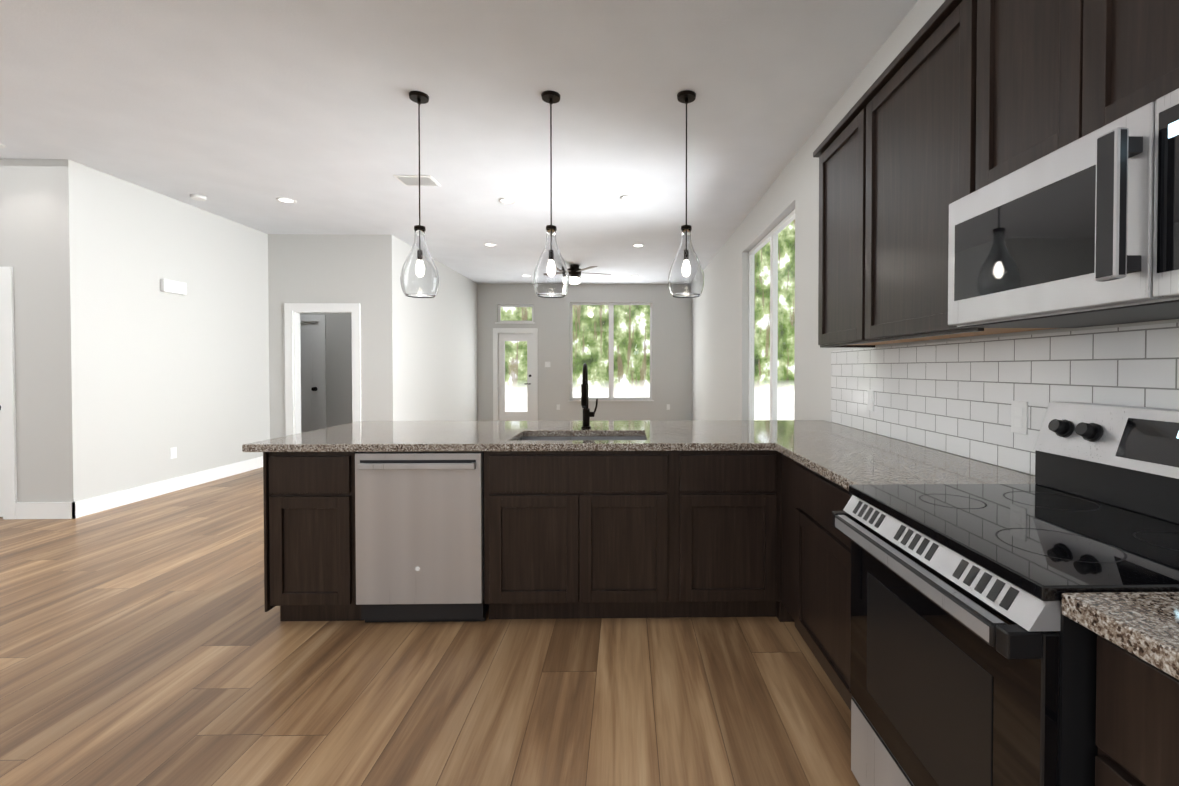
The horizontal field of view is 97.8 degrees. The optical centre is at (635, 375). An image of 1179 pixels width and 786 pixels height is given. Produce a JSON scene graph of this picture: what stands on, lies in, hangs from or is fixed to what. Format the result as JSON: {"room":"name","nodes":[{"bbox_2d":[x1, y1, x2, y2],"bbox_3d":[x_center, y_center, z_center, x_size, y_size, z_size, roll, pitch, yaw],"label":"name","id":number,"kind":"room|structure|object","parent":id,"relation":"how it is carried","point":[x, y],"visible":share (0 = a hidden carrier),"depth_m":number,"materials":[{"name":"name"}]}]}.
{"room":"kitchen","nodes":[
{"label":"kitchen","id":0,"kind":"room"},
{"bbox_2d":[0,159,58,501],"bbox_3d":[-6.452,-0.301,4.385,3.060,3.050,0.120,0,1,-1],"label":"wall","id":1,"kind":"structure","parent":0,"point":[27,229],"depth_m":4.35,"materials":[{"name":"grey paint"}]},
{"bbox_2d":[0,379,2,516],"bbox_3d":[-5.777,0.211,4.393,0.766,2.008,0.187,0,1,-1],"label":"door","id":2,"kind":"structure","parent":1,"relation":"in","point":[1,505],"depth_m":4.39,"materials":[{"name":"white"}]},
{"bbox_2d":[0,267,16,518],"bbox_3d":[-5.777,0.153,4.396,1.010,2.140,0.138,0,1,-1],"label":"door frame","id":3,"kind":"structure","parent":1,"relation":"attached to","point":[8,417],"depth_m":4.34,"materials":[{"name":"white wood"}]},
{"bbox_2d":[15,502,71,518],"bbox_3d":[-5.036,1.154,4.365,0.470,0.140,0.015,0,1,-1],"label":"baseboard","id":4,"kind":"structure","parent":1,"relation":"attached to","point":[55,510],"depth_m":4.36,"materials":[{"name":"white wood"}]},
{"bbox_2d":[54,159,269,501],"bbox_3d":[-4.885,-0.318,5.566,0.120,3.050,2.420,0,1,-1],"label":"wall","id":5,"kind":"structure","parent":0,"point":[150,374],"depth_m":5.08,"materials":[{"name":"grey paint"}]},
{"bbox_2d":[72,456,262,518],"bbox_3d":[-4.818,1.137,5.581,0.015,0.140,2.435,0,1,-1],"label":"baseboard","id":6,"kind":"structure","parent":5,"relation":"attached to","point":[100,503],"depth_m":5.15,"materials":[{"name":"white wood"}]},
{"bbox_2d":[160,279,186,294],"bbox_3d":[-4.798,-0.915,5.324,0.045,0.130,0.270,0,1,-1],"label":"door chime","id":7,"kind":"object","parent":5,"relation":"attached to","point":[172,286],"visible":1,"depth_m":5.29,"materials":[{"name":"white plastic"}]},
{"bbox_2d":[170,447,176,458],"bbox_3d":[-4.817,0.810,5.343,0.007,0.115,0.072,0,1,-1],"label":"electrical outlet","id":8,"kind":"object","parent":5,"relation":"attached to","point":[173,452],"visible":1,"depth_m":5.34,"materials":[{"name":"white plastic"}]},
{"bbox_2d":[300,313,351,427],"bbox_3d":[-5.220,-0.357,8.360,3.680,3.050,0.120,0,1,-1],"label":"wall","id":9,"kind":"structure","parent":0,"point":[338,370],"depth_m":8.31,"materials":[{"name":"grey paint"}]},
{"bbox_2d":[300,323,318,432],"bbox_3d":[-5.510,0.156,8.349,0.736,2.008,0.187,0,1,-1],"label":"hall door","id":10,"kind":"structure","parent":9,"relation":"in","point":[309,379],"depth_m":8.34,"materials":[{"name":"white wood"}]},
{"bbox_2d":[300,315,325,428],"bbox_3d":[-5.510,0.098,8.351,0.980,2.140,0.138,0,1,-1],"label":"door frame","id":11,"kind":"structure","parent":9,"relation":"attached to","point":[320,320],"depth_m":8.29,"materials":[{"name":"white wood"}]},
{"bbox_2d":[268,234,396,438],"bbox_3d":[-5.130,-0.336,6.832,3.800,3.050,0.120,0,1,-1],"label":"wall","id":12,"kind":"structure","parent":0,"point":[325,268],"depth_m":6.79,"materials":[{"name":"grey paint"}]},
{"bbox_2d":[284,303,360,435],"bbox_3d":[-4.140,0.119,6.848,0.980,2.140,0.138,0,1,-1],"label":"trim","id":13,"kind":"structure","parent":12,"relation":"attached to","point":[293,311],"depth_m":6.78,"materials":[{"name":"white wood"}]},
{"bbox_2d":[0,467,859,785],"bbox_3d":[-3.320,1.291,3.834,9.600,0.120,14.150,0,1,-1],"label":"floor","id":14,"kind":"structure","parent":0,"point":[148,643],"depth_m":2.07,"materials":[{"name":"brown wood"}]},
{"bbox_2d":[263,452,363,620],"bbox_3d":[-1.601,0.807,2.811,0.432,0.878,0.620,0,1,-1],"label":"base cabinet","id":15,"kind":"object","parent":14,"relation":"on","point":[310,533],"depth_m":2.51,"materials":[{"name":"brown wood"}]},
{"bbox_2d":[242,420,896,451],"bbox_3d":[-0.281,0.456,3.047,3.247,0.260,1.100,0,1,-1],"label":"countertop","id":16,"kind":"structure","parent":15,"relation":"on","point":[623,435],"depth_m":2.80,"materials":[{"name":"stone"}]},
{"bbox_2d":[581,363,597,428],"bbox_3d":[-0.279,0.127,3.054,0.102,0.396,0.197,0,1,-1],"label":"faucet","id":17,"kind":"object","parent":16,"relation":"on","point":[587,414],"visible":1,"depth_m":3.10,"materials":[{"name":"black metal"}]},
{"bbox_2d":[355,451,488,622],"bbox_3d":[-1.069,0.812,2.798,0.614,0.868,0.627,0,1,-1],"label":"dishwasher","id":18,"kind":"object","parent":14,"relation":"on","point":[419,523],"visible":0.94,"depth_m":2.51,"materials":[{"name":"silver metal"}]},
{"bbox_2d":[659,450,762,617],"bbox_3d":[0.445,0.806,2.851,0.558,0.878,0.620,0,1,-1],"label":"base cabinet","id":19,"kind":"object","parent":14,"relation":"on","point":[711,502],"depth_m":2.55,"materials":[{"name":"brown wood"}]},
{"bbox_2d":[763,450,851,710],"bbox_3d":[0.995,0.817,2.089,0.688,0.878,0.966,0,1,-1],"label":"base cabinet","id":20,"kind":"object","parent":14,"relation":"on","point":[807,560],"depth_m":2.14,"materials":[{"name":"brown wood"}]},
{"bbox_2d":[774,440,1034,489],"bbox_3d":[1.029,0.358,2.050,0.667,0.037,0.902,0,1,-1],"label":"countertop","id":21,"kind":"structure","parent":20,"relation":"on","point":[845,463],"depth_m":1.96,"materials":[{"name":"stone"}]},
{"bbox_2d":[832,402,1178,785],"bbox_3d":[0.989,0.678,1.228,0.762,1.180,0.741,0,1,-1],"label":"range","id":22,"kind":"object","parent":14,"relation":"on","point":[973,655],"visible":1,"depth_m":1.15,"materials":[{"name":"black ceramic"}]},
{"bbox_2d":[1095,635,1178,785],"bbox_3d":[1.062,0.840,0.451,0.620,0.878,0.811,0,1,-1],"label":"base cabinet","id":23,"kind":"object","parent":14,"relation":"on","point":[1137,702],"depth_m":0.77,"materials":[{"name":"brown wood"}]},
{"bbox_2d":[1061,592,1178,679],"bbox_3d":[1.057,0.385,0.116,0.687,0.037,1.469,0,1,-1],"label":"countertop","id":24,"kind":"structure","parent":23,"relation":"on","point":[1144,626],"depth_m":0.76,"materials":[{"name":"stone"}]},
{"bbox_2d":[396,237,477,420],"bbox_3d":[-3.329,-0.364,8.832,0.120,3.050,3.810,0,1,-1],"label":"wall","id":25,"kind":"structure","parent":0,"point":[437,356],"depth_m":8.48,"materials":[{"name":"grey paint"}]},
{"bbox_2d":[0,0,917,283],"bbox_3d":[-3.320,-1.878,3.790,9.600,0.120,14.150,0,1,-1],"label":"ceiling","id":26,"kind":"structure","parent":0,"point":[244,112],"depth_m":3.50,"materials":[{"name":"paint"}]},
{"bbox_2d":[190,194,206,200],"bbox_3d":[-4.489,-1.823,5.263,0.136,0.032,0.136,0,1,-1],"label":"smoke detector","id":27,"kind":"object","parent":26,"relation":"attached to","point":[197,197],"visible":1,"depth_m":5.24,"materials":[{"name":"white plastic"}]},
{"bbox_2d":[276,197,296,203],"bbox_3d":[-3.672,-1.836,5.389,0.184,0.007,0.184,0,1,-1],"label":"recessed light","id":28,"kind":"object","parent":26,"relation":"in","point":[286,200],"visible":0.96,"depth_m":5.39,"materials":[{"name":"white plastic"}]},
{"bbox_2d":[393,175,440,185],"bbox_3d":[-2.050,-1.825,4.821,0.340,0.014,0.260,0,1,-1],"label":"ceiling vent","id":29,"kind":"object","parent":26,"relation":"in","point":[413,180],"visible":0.96,"depth_m":4.79,"materials":[{"name":"white plastic"}]},
{"bbox_2d":[400,91,438,297],"bbox_3d":[-1.405,-1.163,3.332,0.236,1.298,0.236,0,1,-1],"label":"pendant light","id":30,"kind":"object","parent":26,"relation":"hanging from","point":[419,277],"visible":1,"depth_m":3.28,"materials":[{"name":"clear glass"}]},
{"bbox_2d":[484,243,496,246],"bbox_3d":[-2.080,-1.863,7.330,0.184,0.007,0.184,0,1,-1],"label":"recessed light","id":31,"kind":"object","parent":26,"relation":"in","point":[489,244],"visible":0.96,"depth_m":7.32,"materials":[{"name":"white plastic"}]},
{"bbox_2d":[499,198,515,203],"bbox_3d":[-1.352,-1.836,5.405,0.184,0.007,0.184,0,1,-1],"label":"recessed light","id":32,"kind":"object","parent":26,"relation":"in","point":[507,200],"visible":1,"depth_m":5.39,"materials":[{"name":"white plastic"}]},
{"bbox_2d":[533,90,569,297],"bbox_3d":[-0.548,-1.163,3.329,0.236,1.298,0.236,0,1,-1],"label":"pendant light","id":33,"kind":"object","parent":26,"relation":"hanging from","point":[551,277],"visible":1,"depth_m":3.27,"materials":[{"name":"clear glass"}]},
{"bbox_2d":[567,264,610,284],"bbox_3d":[-1.048,-1.724,8.854,1.256,0.330,1.200,0,1,-1],"label":"ceiling fan","id":34,"kind":"object","parent":26,"relation":"attached to","point":[574,271],"visible":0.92,"depth_m":8.73,"materials":[{"name":"black metal"}]},
{"bbox_2d":[620,195,637,200],"bbox_3d":[-0.070,-1.835,5.310,0.184,0.007,0.184,0,1,-1],"label":"recessed light","id":35,"kind":"object","parent":26,"relation":"in","point":[628,197],"visible":1,"depth_m":5.30,"materials":[{"name":"white plastic"}]},
{"bbox_2d":[632,244,644,246],"bbox_3d":[0.040,-1.864,7.372,0.184,0.007,0.184,0,1,-1],"label":"recessed light","id":36,"kind":"object","parent":26,"relation":"in","point":[638,245],"visible":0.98,"depth_m":7.38,"materials":[{"name":"white plastic"}]},
{"bbox_2d":[668,90,704,297],"bbox_3d":[0.330,-1.163,3.326,0.236,1.298,0.236,0,1,-1],"label":"pendant light","id":37,"kind":"object","parent":26,"relation":"hanging from","point":[686,279],"visible":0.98,"depth_m":3.27,"materials":[{"name":"clear glass"}]},
{"bbox_2d":[477,284,691,420],"bbox_3d":[-1.119,-0.392,10.856,4.620,3.050,0.150,0,1,-1],"label":"wall","id":38,"kind":"structure","parent":0,"point":[671,350],"depth_m":10.78,"materials":[{"name":"grey paint"}]},
{"bbox_2d":[495,305,534,323],"bbox_3d":[-2.523,-1.284,10.791,0.820,0.405,0.160,0,1,-1],"label":"window","id":39,"kind":"structure","parent":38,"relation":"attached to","point":[511,322],"depth_m":10.82,"materials":[{"name":"white"}]},
{"bbox_2d":[493,328,537,420],"bbox_3d":[-2.523,0.074,10.826,0.930,2.120,0.168,0,1,-1],"label":"door frame","id":40,"kind":"structure","parent":38,"relation":"attached to","point":[498,331],"depth_m":10.74,"materials":[{"name":"white wood"}]},
{"bbox_2d":[499,334,532,420],"bbox_3d":[-2.523,0.124,10.800,0.716,2.000,0.100,0,1,-1],"label":"door","id":41,"kind":"structure","parent":38,"relation":"in","point":[515,415],"depth_m":10.81,"materials":[{"name":"white"}]},
{"bbox_2d":[568,303,653,400],"bbox_3d":[-0.516,-0.494,10.841,1.795,2.085,0.160,0,1,-1],"label":"window","id":42,"kind":"structure","parent":38,"relation":"in","point":[611,353],"depth_m":10.88,"materials":[{"name":"white"}]},
{"bbox_2d":[692,0,1178,475],"bbox_3d":[1.402,-0.296,3.980,0.150,3.050,14.000,0,1,-1],"label":"wall","id":43,"kind":"structure","parent":0,"point":[720,347],"depth_m":4.29,"materials":[{"name":"grey paint"}]},
{"bbox_2d":[748,209,794,419],"bbox_3d":[1.353,-0.421,5.218,0.160,2.095,1.980,0,1,-1],"label":"window","id":44,"kind":"structure","parent":43,"relation":"in","point":[772,236],"depth_m":5.18,"materials":[{"name":"white"}]},
{"bbox_2d":[813,108,880,347],"bbox_3d":[1.190,-0.709,2.562,0.329,1.085,0.639,0,1,-1],"label":"upper cabinet","id":45,"kind":"object","parent":43,"relation":"attached to","point":[835,153],"depth_m":2.64,"materials":[{"name":"brown wood"}]},
{"bbox_2d":[853,0,1055,343],"bbox_3d":[1.202,-0.700,1.951,0.329,1.085,0.864,0,1,-1],"label":"upper cabinet","id":46,"kind":"object","parent":43,"relation":"attached to","point":[958,100],"depth_m":1.90,"materials":[{"name":"brown wood"}]},
{"bbox_2d":[831,322,1178,474],"bbox_3d":[1.374,0.106,1.434,0.008,0.482,4.100,0,1,-1],"label":"backsplash","id":47,"kind":"structure","parent":43,"relation":"attached to","point":[955,397],"depth_m":1.94,"materials":[{"name":"tile"}]},
{"bbox_2d":[867,390,873,410],"bbox_3d":[1.337,0.144,2.914,0.007,0.115,0.072,0,1,-1],"label":"outlet","id":48,"kind":"object","parent":47,"relation":"attached to","point":[870,400],"visible":1,"depth_m":2.91,"materials":[{"name":"white plastic"}]},
{"bbox_2d":[1011,401,1027,434],"bbox_3d":[1.358,0.149,1.815,0.007,0.115,0.072,0,1,-1],"label":"outlet","id":49,"kind":"object","parent":47,"relation":"attached to","point":[1019,417],"visible":1,"depth_m":1.81,"materials":[{"name":"white plastic"}]},
{"bbox_2d":[989,0,1178,183],"bbox_3d":[1.217,-0.890,1.211,0.329,0.685,0.751,0,1,-1],"label":"upper cabinet","id":50,"kind":"object","parent":43,"relation":"attached to","point":[1061,71],"depth_m":1.25,"materials":[{"name":"brown wood"}]},
{"bbox_2d":[948,88,1178,327],"bbox_3d":[1.146,-0.331,1.217,0.469,0.382,0.739,0,1,-1],"label":"microwave","id":51,"kind":"object","parent":50,"relation":"attached to","point":[1083,231],"visible":1,"depth_m":1.14,"materials":[{"name":"silver metal"}]},
{"label":"outside","id":52,"kind":"structure","parent":0,"visible":0},
{"bbox_2d":[501,219,794,419],"bbox_3d":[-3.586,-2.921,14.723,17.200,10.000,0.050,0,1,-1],"label":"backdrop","id":53,"kind":"structure","parent":52,"point":[759,406],"depth_m":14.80,"materials":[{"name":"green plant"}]}
]}

